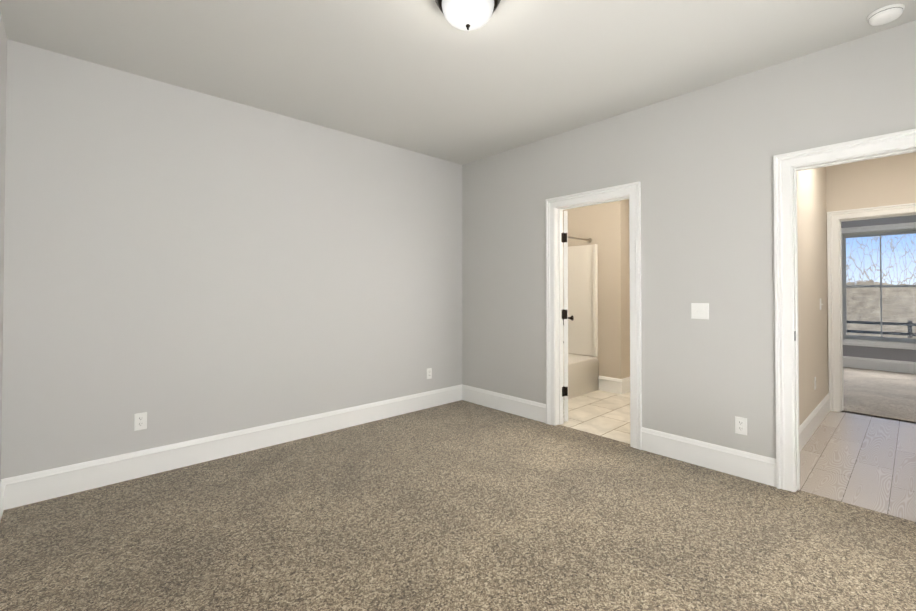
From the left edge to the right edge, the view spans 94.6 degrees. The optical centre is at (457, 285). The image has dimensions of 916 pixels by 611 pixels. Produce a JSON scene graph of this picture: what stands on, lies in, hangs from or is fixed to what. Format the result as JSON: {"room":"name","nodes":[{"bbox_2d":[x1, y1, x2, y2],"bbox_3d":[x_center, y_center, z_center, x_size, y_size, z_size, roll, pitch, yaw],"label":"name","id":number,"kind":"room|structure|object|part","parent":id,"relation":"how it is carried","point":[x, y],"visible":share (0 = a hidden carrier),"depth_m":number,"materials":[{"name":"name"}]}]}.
{"room":"empty bedroom","nodes":[
{"label":"empty bedroom","id":0,"kind":"room"},
{"bbox_2d":[0,12,6,480],"bbox_3d":[-1.139,-0.094,0.739,0.120,2.743,4.570,1,-1,-43],"label":"wall","id":1,"kind":"structure","parent":0,"point":[3,59],"depth_m":2.38,"materials":[{"name":"grey paint"}]},
{"bbox_2d":[0,477,11,520],"bbox_3d":[-1.128,1.193,0.814,0.019,0.184,4.450,1,-1,-43],"label":"baseboard","id":2,"kind":"structure","parent":1,"relation":"attached to","point":[6,483],"depth_m":2.45,"materials":[{"name":"white wood"}]},
{"bbox_2d":[1,39,461,478],"bbox_3d":[-1.337,-0.056,3.744,3.900,2.743,0.120,1,-1,-43],"label":"wall","id":3,"kind":"structure","parent":0,"point":[181,264],"depth_m":3.12,"materials":[{"name":"grey paint"}]},
{"bbox_2d":[134,412,146,430],"bbox_3d":[-2.164,0.928,2.882,0.070,0.115,0.008,1,-1,-43],"label":"outlet","id":4,"kind":"object","parent":3,"relation":"attached to","point":[140,421],"visible":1,"depth_m":2.88,"materials":[{"name":"white plastic"}]},
{"bbox_2d":[8,384,463,508],"bbox_3d":[-1.279,1.229,3.686,3.630,0.184,0.019,1,-1,-43],"label":"baseboard","id":5,"kind":"structure","parent":3,"relation":"attached to","point":[26,489],"depth_m":3.12,"materials":[{"name":"white wood"}]},
{"bbox_2d":[427,368,431,378],"bbox_3d":[-0.311,0.958,4.589,0.070,0.115,0.008,1,-1,-43],"label":"outlet","id":6,"kind":"object","parent":3,"relation":"attached to","point":[429,373],"visible":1,"depth_m":4.59,"materials":[{"name":"white plastic"}]},
{"bbox_2d":[0,400,915,610],"bbox_3d":[0.227,1.319,2.061,3.705,0.050,4.450,1,-1,-43],"label":"floor","id":7,"kind":"structure","parent":0,"point":[461,505],"depth_m":2.20,"materials":[{"name":"beige carpet"}]},
{"bbox_2d":[0,0,915,164],"bbox_3d":[2.807,-1.477,3.794,10.040,0.100,5.690,1,-1,-43],"label":"ceiling","id":8,"kind":"structure","parent":0,"point":[425,77],"depth_m":2.61,"materials":[{"name":"white paint"}]},
{"bbox_2d":[435,0,500,30],"bbox_3d":[0.050,-1.358,2.098,0.338,0.181,0.338,1,-1,-43],"label":"ceiling light","id":9,"kind":"object","parent":8,"relation":"attached to","point":[467,15],"visible":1,"depth_m":2.05,"materials":[{"name":"white glass"}]},
{"bbox_2d":[867,3,904,25],"bbox_3d":[2.266,-1.424,2.240,0.144,0.044,0.144,1,-1,-43],"label":"smoke detector","id":10,"kind":"object","parent":8,"relation":"attached to","point":[885,14],"visible":1,"depth_m":2.21,"materials":[{"name":"white plastic"}]},
{"bbox_2d":[563,200,625,378],"bbox_3d":[1.679,-0.032,5.680,0.120,2.743,1.120,1,-1,-43],"label":"wall","id":11,"kind":"structure","parent":0,"point":[602,225],"depth_m":5.34,"materials":[{"name":"beige paint"}]},
{"bbox_2d":[598,376,620,393],"bbox_3d":[1.906,1.249,5.314,0.020,0.184,0.298,1,-1,-43],"label":"baseboard","id":12,"kind":"structure","parent":11,"relation":"attached to","point":[615,385],"depth_m":5.31,"materials":[{"name":"white wood"}]},
{"bbox_2d":[560,390,629,443],"bbox_3d":[1.933,1.355,4.734,2.425,0.045,2.830,1,-1,-43],"label":"floor","id":13,"kind":"structure","parent":0,"point":[606,414],"depth_m":4.35,"materials":[{"name":"beige tile"}]},
{"bbox_2d":[563,244,598,400],"bbox_3d":[0.975,0.402,5.228,1.516,1.875,0.818,1,-1,-43],"label":"bathtub","id":14,"kind":"object","parent":13,"relation":"on","point":[583,373],"visible":0.17,"depth_m":5.54,"materials":[{"name":"white plastic"}]},
{"bbox_2d":[625,199,629,377],"bbox_3d":[2.367,-0.032,5.634,0.830,2.743,0.120,1,-1,-43],"label":"wall","id":15,"kind":"structure","parent":0,"point":[627,286],"depth_m":5.35,"materials":[{"name":"beige paint"}]},
{"bbox_2d":[621,377,629,393],"bbox_3d":[2.304,1.251,5.465,0.809,0.184,0.019,1,-1,-43],"label":"baseboard","id":16,"kind":"structure","parent":15,"relation":"attached to","point":[625,382],"depth_m":5.26,"materials":[{"name":"white wood"}]},
{"bbox_2d":[462,20,915,458],"bbox_3d":[1.619,-0.062,3.280,0.060,2.743,4.570,1,-1,-43],"label":"wall","id":17,"kind":"structure","parent":0,"point":[698,164],"depth_m":3.12,"materials":[{"name":"grey paint"}]},
{"bbox_2d":[464,385,545,422],"bbox_3d":[0.460,1.239,4.462,0.019,0.184,1.155,1,-1,-43],"label":"baseboard","id":18,"kind":"structure","parent":17,"relation":"attached to","point":[525,408],"depth_m":4.41,"materials":[{"name":"white wood"}]},
{"bbox_2d":[691,303,708,318],"bbox_3d":[1.755,0.187,3.070,0.021,0.115,0.116,1,-1,-43],"label":"double light switch","id":19,"kind":"object","parent":17,"relation":"attached to","point":[699,310],"visible":1,"depth_m":3.07,"materials":[{"name":"white plastic"}]},
{"bbox_2d":[641,427,776,486],"bbox_3d":[1.762,1.221,3.050,0.019,0.184,0.877,1,-1,-43],"label":"baseboard","id":20,"kind":"structure","parent":17,"relation":"attached to","point":[751,466],"depth_m":3.00,"materials":[{"name":"white wood"}]},
{"bbox_2d":[735,416,746,434],"bbox_3d":[1.929,0.958,2.880,0.008,0.115,0.070,1,-1,-43],"label":"outlet","id":21,"kind":"object","parent":17,"relation":"attached to","point":[740,425],"visible":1,"depth_m":2.88,"materials":[{"name":"white plastic"}]},
{"bbox_2d":[773,129,915,491],"bbox_3d":[2.449,0.230,2.419,0.172,2.150,1.001,1,-1,-43],"label":"door frame","id":22,"kind":"structure","parent":17,"relation":"attached to","point":[785,163],"depth_m":2.69,"materials":[{"name":"white wood"}]},
{"bbox_2d":[797,167,827,425],"bbox_3d":[3.004,-0.056,3.732,2.470,2.743,0.120,1,-1,-43],"label":"wall","id":23,"kind":"structure","parent":0,"point":[812,269],"depth_m":3.87,"materials":[{"name":"beige paint"}]},
{"bbox_2d":[799,393,829,450],"bbox_3d":[3.051,1.228,3.665,2.470,0.184,0.020,1,-1,-43],"label":"baseboard","id":24,"kind":"structure","parent":23,"relation":"attached to","point":[810,424],"depth_m":3.71,"materials":[{"name":"white wood"}]},
{"bbox_2d":[800,411,915,521],"bbox_3d":[3.412,1.337,3.261,2.605,0.046,1.100,1,-1,-43],"label":"floor","id":25,"kind":"structure","parent":0,"point":[863,460],"depth_m":3.11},
{"bbox_2d":[826,152,915,392],"bbox_3d":[4.415,-0.052,4.067,0.060,2.743,3.940,1,-1,-43],"label":"wall","id":26,"kind":"structure","parent":0,"point":[885,181],"depth_m":4.28,"materials":[{"name":"beige paint"}]},
{"bbox_2d":[827,203,915,411],"bbox_3d":[4.339,0.270,4.190,0.172,2.115,0.998,1,-1,-43],"label":"door frame","id":27,"kind":"structure","parent":26,"relation":"attached to","point":[833,217],"depth_m":4.46,"materials":[{"name":"white wood"}]},
{"bbox_2d":[841,215,915,361],"bbox_3d":[7.048,-0.021,6.493,0.120,2.743,3.700,1,-1,-43],"label":"wall","id":28,"kind":"structure","parent":0,"point":[909,355],"depth_m":6.74,"materials":[{"name":"grey paint"}]},
{"bbox_2d":[841,222,915,349],"bbox_3d":[6.774,0.013,6.771,0.146,1.948,1.148,1,-1,-43],"label":"window","id":29,"kind":"structure","parent":28,"relation":"in","point":[844,297],"depth_m":6.81,"materials":[{"name":"clear glass"}]},
{"bbox_2d":[841,229,915,342],"bbox_3d":[6.762,0.012,6.759,0.036,1.754,0.948,1,-1,-43],"label":"window blinds","id":30,"kind":"object","parent":29,"relation":"attached to","point":[913,296],"visible":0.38,"depth_m":6.75,"materials":[{"name":"grey"}]},
{"bbox_2d":[843,356,915,373],"bbox_3d":[6.997,1.263,6.429,0.020,0.184,3.700,1,-1,-43],"label":"baseboard","id":31,"kind":"structure","parent":28,"relation":"attached to","point":[883,364],"depth_m":6.71,"materials":[{"name":"white wood"}]},
{"bbox_2d":[843,367,915,421],"bbox_3d":[5.721,1.359,5.253,3.490,0.050,3.700,1,-1,-43],"label":"floor","id":32,"kind":"structure","parent":0,"point":[886,394],"depth_m":5.21,"materials":[{"name":"grey carpet"}]},
{"bbox_3d":[1.663,-0.061,3.320,0.060,2.743,4.570,1,-1,-43],"label":"wall","id":33,"kind":"structure","parent":0,"visible":0},
{"bbox_2d":[561,211,573,420],"bbox_3d":[1.122,0.297,4.399,0.173,2.030,0.747,0,-1,14],"label":"bathroom door","id":34,"kind":"structure","parent":33,"relation":"in","point":[565,309],"depth_m":4.07,"materials":[{"name":"white wood"}]},
{"bbox_3d":[1.005,0.279,4.062,0.042,1.570,0.003,1,-1,-43],"label":"bathroom door jamb hinges","id":35,"kind":"part","parent":34,"relation":"part of","materials":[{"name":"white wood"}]},
{"bbox_2d":[568,236,590,242],"bbox_3d":[1.164,-0.598,5.035,1.518,0.064,0.064,1,-1,-43],"label":"shower curtain rod","id":36,"kind":"object","parent":33,"relation":"attached to","point":[588,240],"visible":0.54,"depth_m":5.41,"materials":[{"name":"silver metal"}]},
{"bbox_2d":[546,181,641,449],"bbox_3d":[1.209,0.247,3.765,0.172,2.150,0.905,1,-1,-43],"label":"door frame","id":37,"kind":"structure","parent":33,"relation":"attached to","point":[632,191],"depth_m":3.87,"materials":[{"name":"white wood"}]},
{"label":"outside","id":38,"kind":"structure","parent":0,"visible":0},
{"label":"ground","id":39,"kind":"structure","parent":38,"visible":0},
{"bbox_2d":[847,321,915,337],"bbox_3d":[13.690,1.549,12.798,0.100,0.960,26.100,1,-1,-43],"label":"fence","id":40,"kind":"object","parent":39,"relation":"on","point":[893,333],"depth_m":13.15,"materials":[{"name":"grey"}]},
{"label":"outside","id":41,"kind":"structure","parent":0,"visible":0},
{"bbox_2d":[846,234,915,337],"bbox_3d":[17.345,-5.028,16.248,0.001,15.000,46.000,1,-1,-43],"label":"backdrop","id":42,"kind":"structure","parent":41,"point":[871,265],"depth_m":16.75,"materials":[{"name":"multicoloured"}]}
]}

